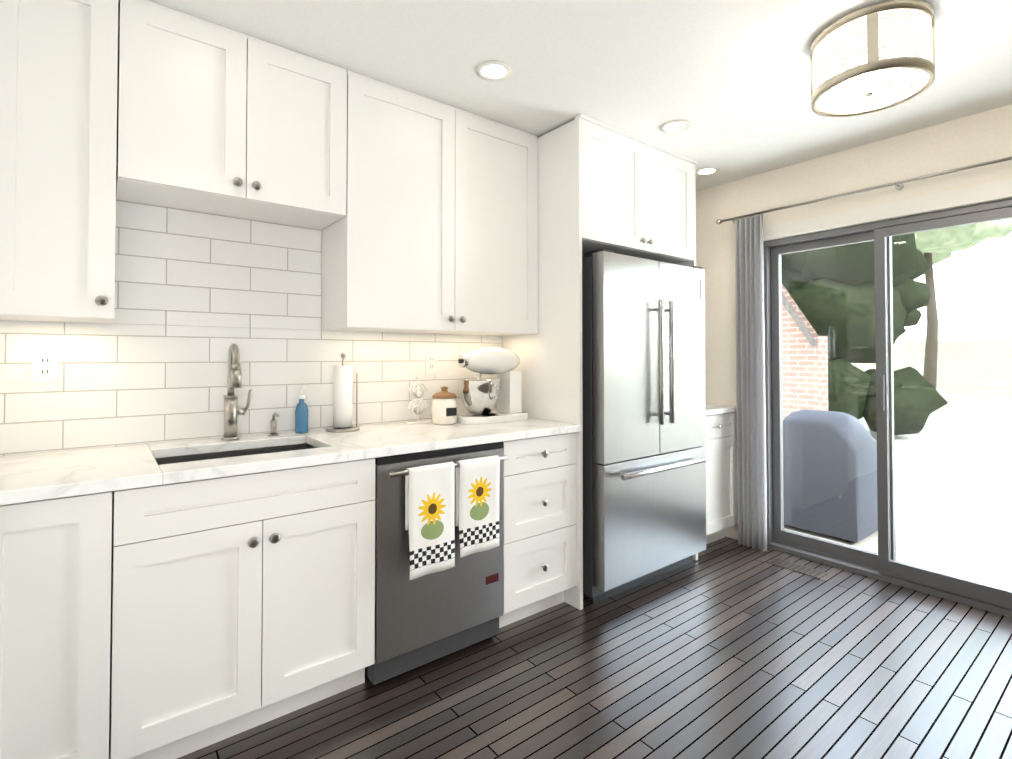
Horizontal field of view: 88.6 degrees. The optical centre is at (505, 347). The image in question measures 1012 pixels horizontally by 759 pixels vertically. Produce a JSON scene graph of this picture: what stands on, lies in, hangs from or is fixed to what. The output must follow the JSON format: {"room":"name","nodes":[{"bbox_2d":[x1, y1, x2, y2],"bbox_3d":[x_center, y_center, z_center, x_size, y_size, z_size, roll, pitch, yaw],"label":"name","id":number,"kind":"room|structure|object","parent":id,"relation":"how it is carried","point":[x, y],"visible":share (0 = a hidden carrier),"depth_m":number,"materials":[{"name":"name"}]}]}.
{"room":"kitchen","nodes":[
{"label":"kitchen","id":0,"kind":"room"},
{"bbox_2d":[8,320,490,335],"bbox_3d":[-0.521,0.065,2.779,4.610,2.470,0.120,1,-1,-38],"label":"wall","id":1,"kind":"structure","parent":0,"point":[233,327],"depth_m":2.14,"materials":[{"name":"beige paint"}]},
{"bbox_2d":[0,0,117,323],"bbox_3d":[-1.495,-0.641,1.725,0.312,1.092,0.358,1,-1,-38],"label":"upper cabinet","id":2,"kind":"object","parent":1,"relation":"attached to","point":[58,99],"visible":1,"depth_m":1.62,"materials":[{"name":"white paint"}]},
{"bbox_2d":[116,0,346,229],"bbox_3d":[-1.065,-0.869,2.064,0.769,0.624,0.358,1,-1,-38],"label":"upper cabinet","id":3,"kind":"object","parent":1,"relation":"attached to","point":[214,119],"visible":1,"depth_m":1.92,"materials":[{"name":"white paint"}]},
{"bbox_2d":[0,200,501,455],"bbox_3d":[-1.114,-0.089,2.235,2.761,0.928,0.012,1,-1,-38],"label":"backsplash","id":4,"kind":"structure","parent":1,"relation":"attached to","point":[124,379],"depth_m":2.11,"materials":[{"name":"white tile"}]},
{"bbox_2d":[32,350,58,382],"bbox_3d":[-1.622,0.064,1.825,0.070,0.114,0.006,1,-1,-38],"label":"electrical outlet plate","id":5,"kind":"object","parent":4,"relation":"attached to","point":[44,365],"visible":1,"depth_m":1.82,"materials":[{"name":"white plastic"}]},
{"bbox_2d":[425,352,436,373],"bbox_3d":[-0.400,0.080,2.778,0.070,0.114,0.006,1,-1,-38],"label":"electrical outlet plate","id":6,"kind":"object","parent":4,"relation":"attached to","point":[430,362],"visible":1,"depth_m":2.77,"materials":[{"name":"white plastic"}]},
{"bbox_2d":[321,70,537,335],"bbox_3d":[-0.338,-0.626,2.627,1.067,1.092,0.358,1,-1,-38],"label":"upper cabinet","id":7,"kind":"object","parent":1,"relation":"attached to","point":[434,230],"visible":0.98,"depth_m":2.44,"materials":[{"name":"white paint"}]},
{"bbox_2d":[118,0,1011,190],"bbox_3d":[1.053,-1.244,0.782,4.610,0.080,5.240,1,-1,-38],"label":"ceiling","id":8,"kind":"structure","parent":0,"point":[729,81],"depth_m":2.13,"materials":[{"name":"white paint"}]},
{"bbox_2d":[476,60,512,80],"bbox_3d":[-0.050,-1.177,2.204,0.156,0.006,0.156,1,-1,-38],"label":"recessed light","id":9,"kind":"object","parent":8,"relation":"in","point":[493,70],"visible":1,"depth_m":2.20,"materials":[{"name":"white paint"}]},
{"bbox_2d":[660,120,690,132],"bbox_3d":[0.892,-1.168,2.735,0.156,0.006,0.156,1,-1,-38],"label":"recessed light","id":10,"kind":"object","parent":8,"relation":"in","point":[675,126],"visible":1,"depth_m":2.73,"materials":[{"name":"white paint"}]},
{"bbox_2d":[696,167,719,175],"bbox_3d":[1.316,-1.157,3.395,0.156,0.006,0.156,1,-1,-38],"label":"recessed light","id":11,"kind":"object","parent":8,"relation":"in","point":[705,171],"visible":0.94,"depth_m":3.39,"materials":[{"name":"white paint"}]},
{"bbox_2d":[810,0,934,116],"bbox_3d":[1.365,-1.066,1.948,0.378,0.235,0.378,1,-1,-38],"label":"drum ceiling light","id":12,"kind":"object","parent":8,"relation":"attached to","point":[876,57],"visible":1,"depth_m":1.84,"materials":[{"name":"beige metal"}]},
{"bbox_2d":[177,537,1011,758],"bbox_3d":[1.053,1.296,0.739,4.610,0.060,5.240,1,-1,-38],"label":"floor","id":13,"kind":"structure","parent":0,"point":[726,648],"depth_m":1.98,"materials":[{"name":"brown wood"}]},
{"bbox_2d":[0,491,111,758],"bbox_3d":[-1.400,0.841,1.590,0.290,0.879,0.648,1,-1,-38],"label":"base cabinet","id":14,"kind":"object","parent":13,"relation":"on","point":[55,590],"visible":0.9,"depth_m":1.39,"materials":[{"name":"white paint"}]},
{"bbox_2d":[109,458,374,758],"bbox_3d":[-0.975,0.846,1.921,0.779,0.879,0.648,1,-1,-38],"label":"base cabinet","id":15,"kind":"object","parent":13,"relation":"on","point":[242,603],"visible":0.94,"depth_m":1.65,"materials":[{"name":"white paint"}]},
{"bbox_2d":[0,418,580,504],"bbox_3d":[-0.915,0.388,1.974,2.759,0.034,0.650,1,-1,-38],"label":"countertop","id":16,"kind":"structure","parent":15,"relation":"on","point":[39,476],"depth_m":1.73,"materials":[{"name":"white stone"}]},
{"bbox_2d":[155,443,315,465],"bbox_3d":[-0.972,0.555,1.918,0.590,0.300,0.370,1,-1,-38],"label":"sink","id":17,"kind":"object","parent":16,"relation":"in","point":[189,458],"visible":0.08,"depth_m":2.05,"materials":[{"name":"silver metal"}]},
{"bbox_2d":[221,343,251,439],"bbox_3d":[-1.082,0.177,2.101,0.109,0.391,0.152,1,-1,-38],"label":"faucet","id":18,"kind":"object","parent":16,"relation":"on","point":[232,411],"visible":1,"depth_m":2.10,"materials":[{"name":"silver metal"}]},
{"bbox_2d":[268,412,278,435],"bbox_3d":[-0.981,0.324,2.201,0.044,0.101,0.093,1,-1,-38],"label":"soap dispenser","id":19,"kind":"object","parent":16,"relation":"on","point":[273,427],"visible":0.98,"depth_m":2.21,"materials":[{"name":"silver metal"}]},
{"bbox_2d":[295,386,308,432],"bbox_3d":[-0.905,0.274,2.300,0.056,0.205,0.063,1,-1,-38],"label":"soap bottle","id":20,"kind":"object","parent":16,"relation":"on","point":[301,416],"visible":1,"depth_m":2.28,"materials":[{"name":"blue plastic"}]},
{"bbox_2d":[326,353,359,431],"bbox_3d":[-0.751,0.200,2.388,0.150,0.355,0.150,1,-1,-38],"label":"paper towel holder","id":21,"kind":"object","parent":16,"relation":"on","point":[342,397],"visible":1,"depth_m":2.35,"materials":[{"name":"white paper"}]},
{"bbox_2d":[405,375,430,424],"bbox_3d":[-0.446,0.260,2.631,0.120,0.243,0.060,1,-1,-38],"label":"scroll ornament","id":22,"kind":"object","parent":16,"relation":"on","point":[418,396],"visible":1,"depth_m":2.63,"materials":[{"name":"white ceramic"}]},
{"bbox_2d":[431,386,457,424],"bbox_3d":[-0.309,0.287,2.610,0.132,0.188,0.134,1,-1,-38],"label":"canister","id":23,"kind":"object","parent":16,"relation":"on","point":[444,410],"visible":1,"depth_m":2.56,"materials":[{"name":"white ceramic"}]},
{"bbox_2d":[457,347,527,423],"bbox_3d":[-0.068,0.190,2.733,0.390,0.387,0.273,1,-1,-38],"label":"stand mixer","id":24,"kind":"object","parent":16,"relation":"on","point":[480,397],"visible":1,"depth_m":2.67,"materials":[{"name":"white metal"}]},
{"bbox_2d":[365,442,506,684],"bbox_3d":[-0.404,0.853,2.315,0.594,0.879,0.634,1,-1,-38],"label":"dishwasher","id":25,"kind":"object","parent":13,"relation":"on","point":[424,619],"visible":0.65,"depth_m":2.05,"materials":[{"name":"silver metal"}]},
{"bbox_2d":[405,462,454,579],"bbox_3d":[-0.291,0.661,2.011,0.201,0.412,0.042,1,-1,-38],"label":"towel","id":26,"kind":"object","parent":25,"relation":"hanging from","point":[429,506],"visible":1,"depth_m":2.00,"materials":[{"name":"white fabric"}]},
{"bbox_2d":[455,455,499,557],"bbox_3d":[-0.114,0.648,2.150,0.201,0.382,0.042,1,-1,-38],"label":"towel","id":27,"kind":"object","parent":25,"relation":"hanging from","point":[477,488],"visible":1,"depth_m":2.13,"materials":[{"name":"white fabric"}]},
{"bbox_2d":[499,432,576,627],"bbox_3d":[-0.009,0.859,2.674,0.459,0.879,0.648,1,-1,-38],"label":"drawers","id":28,"kind":"object","parent":13,"relation":"on","point":[539,524],"visible":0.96,"depth_m":2.44,"materials":[{"name":"white paint"}]},
{"bbox_2d":[502,114,697,609],"bbox_3d":[0.589,0.072,3.142,1.038,2.469,0.667,1,-1,-38],"label":"tall cabinet","id":29,"kind":"object","parent":13,"relation":"on","point":[601,185],"visible":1,"depth_m":2.77,"materials":[{"name":"white paint"}]},
{"bbox_2d":[582,248,706,603],"bbox_3d":[0.651,0.408,3.096,0.915,1.795,0.752,1,-1,-38],"label":"refrigerator","id":30,"kind":"object","parent":13,"relation":"on","point":[644,419],"visible":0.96,"depth_m":2.75,"materials":[{"name":"silver metal"}]},
{"bbox_2d":[704,412,737,543],"bbox_3d":[1.200,0.875,3.617,0.520,0.879,0.648,1,-1,-38],"label":"base cabinet","id":31,"kind":"object","parent":13,"relation":"on","point":[721,477],"visible":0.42,"depth_m":3.43,"materials":[{"name":"white paint"}]},
{"bbox_2d":[705,404,735,415],"bbox_3d":[1.200,0.416,3.625,0.522,0.034,0.647,1,-1,-38],"label":"countertop","id":32,"kind":"structure","parent":31,"relation":"on","point":[712,409],"depth_m":3.42,"materials":[{"name":"white stone"}]},
{"bbox_2d":[767,557,828,578],"bbox_3d":[1.723,1.303,3.075,0.120,0.004,0.300,1,-1,-38],"label":"floor vent","id":33,"kind":"object","parent":13,"relation":"in","point":[802,569],"visible":1,"depth_m":3.07,"materials":[{"name":"brown"}]},
{"bbox_2d":[696,104,1011,539],"bbox_3d":[1.972,0.072,3.201,0.160,2.470,2.280,1,-1,-38],"label":"wall","id":34,"kind":"structure","parent":0,"point":[982,137],"depth_m":3.13,"materials":[{"name":"beige paint"}]},
{"bbox_2d":[716,156,1011,224],"bbox_3d":[2.095,-0.884,2.844,0.102,0.040,1.980,1,-1,-38],"label":"curtain rod","id":35,"kind":"object","parent":34,"relation":"attached to","point":[899,185],"visible":0.83,"depth_m":2.84,"materials":[{"name":"silver metal"}]},
{"bbox_2d":[735,214,766,551],"bbox_3d":[1.604,0.218,3.397,0.067,2.160,0.188,1,-1,-38],"label":"curtain","id":36,"kind":"object","parent":35,"relation":"hanging from","point":[751,414],"visible":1,"depth_m":3.39,"materials":[{"name":"grey fabric"}]},
{"bbox_2d":[763,199,1011,617],"bbox_3d":[2.199,0.293,2.880,0.112,2.018,1.496,1,-1,-38],"label":"sliding door","id":37,"kind":"structure","parent":34,"relation":"in","point":[882,564],"depth_m":2.93,"materials":[{"name":"clear glass"}]},
{"bbox_2d":[763,179,1011,239],"bbox_3d":[2.141,0.248,2.835,0.017,2.105,1.670,1,-1,-38],"label":"door frame","id":38,"kind":"structure","parent":34,"relation":"attached to","point":[1002,189],"depth_m":2.84,"materials":[{"name":"white paint"}]},
{"label":"outside","id":39,"kind":"structure","parent":0,"visible":0},
{"bbox_2d":[784,393,1011,589],"bbox_3d":[11.510,1.730,23.470,39.839,0.080,42.000,1,-1,-38],"label":"patio","id":40,"kind":"structure","parent":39,"point":[1001,450],"depth_m":4.90,"materials":[{"name":"concrete"}]},
{"bbox_2d":[782,284,827,419],"bbox_3d":[2.763,-0.621,8.655,0.500,4.119,4.670,1,-1,-38],"label":"brick house","id":41,"kind":"structure","parent":40,"relation":"on","point":[790,331],"depth_m":6.98,"materials":[{"name":"brick"}]},
{"bbox_2d":[783,409,877,542],"bbox_3d":[2.409,0.919,3.959,0.562,0.880,0.657,1,-1,-38],"label":"outdoor grill","id":42,"kind":"object","parent":40,"relation":"on","point":[860,433],"depth_m":3.72,"materials":[{"name":"grey plastic"}]},
{"bbox_2d":[791,249,930,336],"bbox_3d":[5.895,-0.337,9.413,3.013,3.568,3.134,1,-1,-38],"label":"tree","id":43,"kind":"object","parent":40,"relation":"on","point":[917,290],"depth_m":7.99,"materials":[{"name":"green plant"}]},
{"bbox_2d":[781,233,947,434],"bbox_3d":[5.530,-0.693,9.494,3.901,4.260,3.965,1,-1,-38],"label":"tree","id":44,"kind":"object","parent":40,"relation":"on","point":[800,291],"depth_m":7.90,"materials":[{"name":"green plant"}]},
{"bbox_2d":[851,340,1011,396],"bbox_3d":[14.560,0.708,19.525,0.100,1.849,20.000,1,-1,-38],"label":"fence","id":45,"kind":"object","parent":40,"relation":"on","point":[941,377],"depth_m":17.82,"materials":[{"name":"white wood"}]},
{"bbox_2d":[915,218,1011,388],"bbox_3d":[12.591,-2.448,15.427,5.886,8.000,5.064,1,-1,-38],"label":"tree","id":46,"kind":"object","parent":40,"relation":"on","point":[942,243],"depth_m":14.99,"materials":[{"name":"green plant"}]}
]}

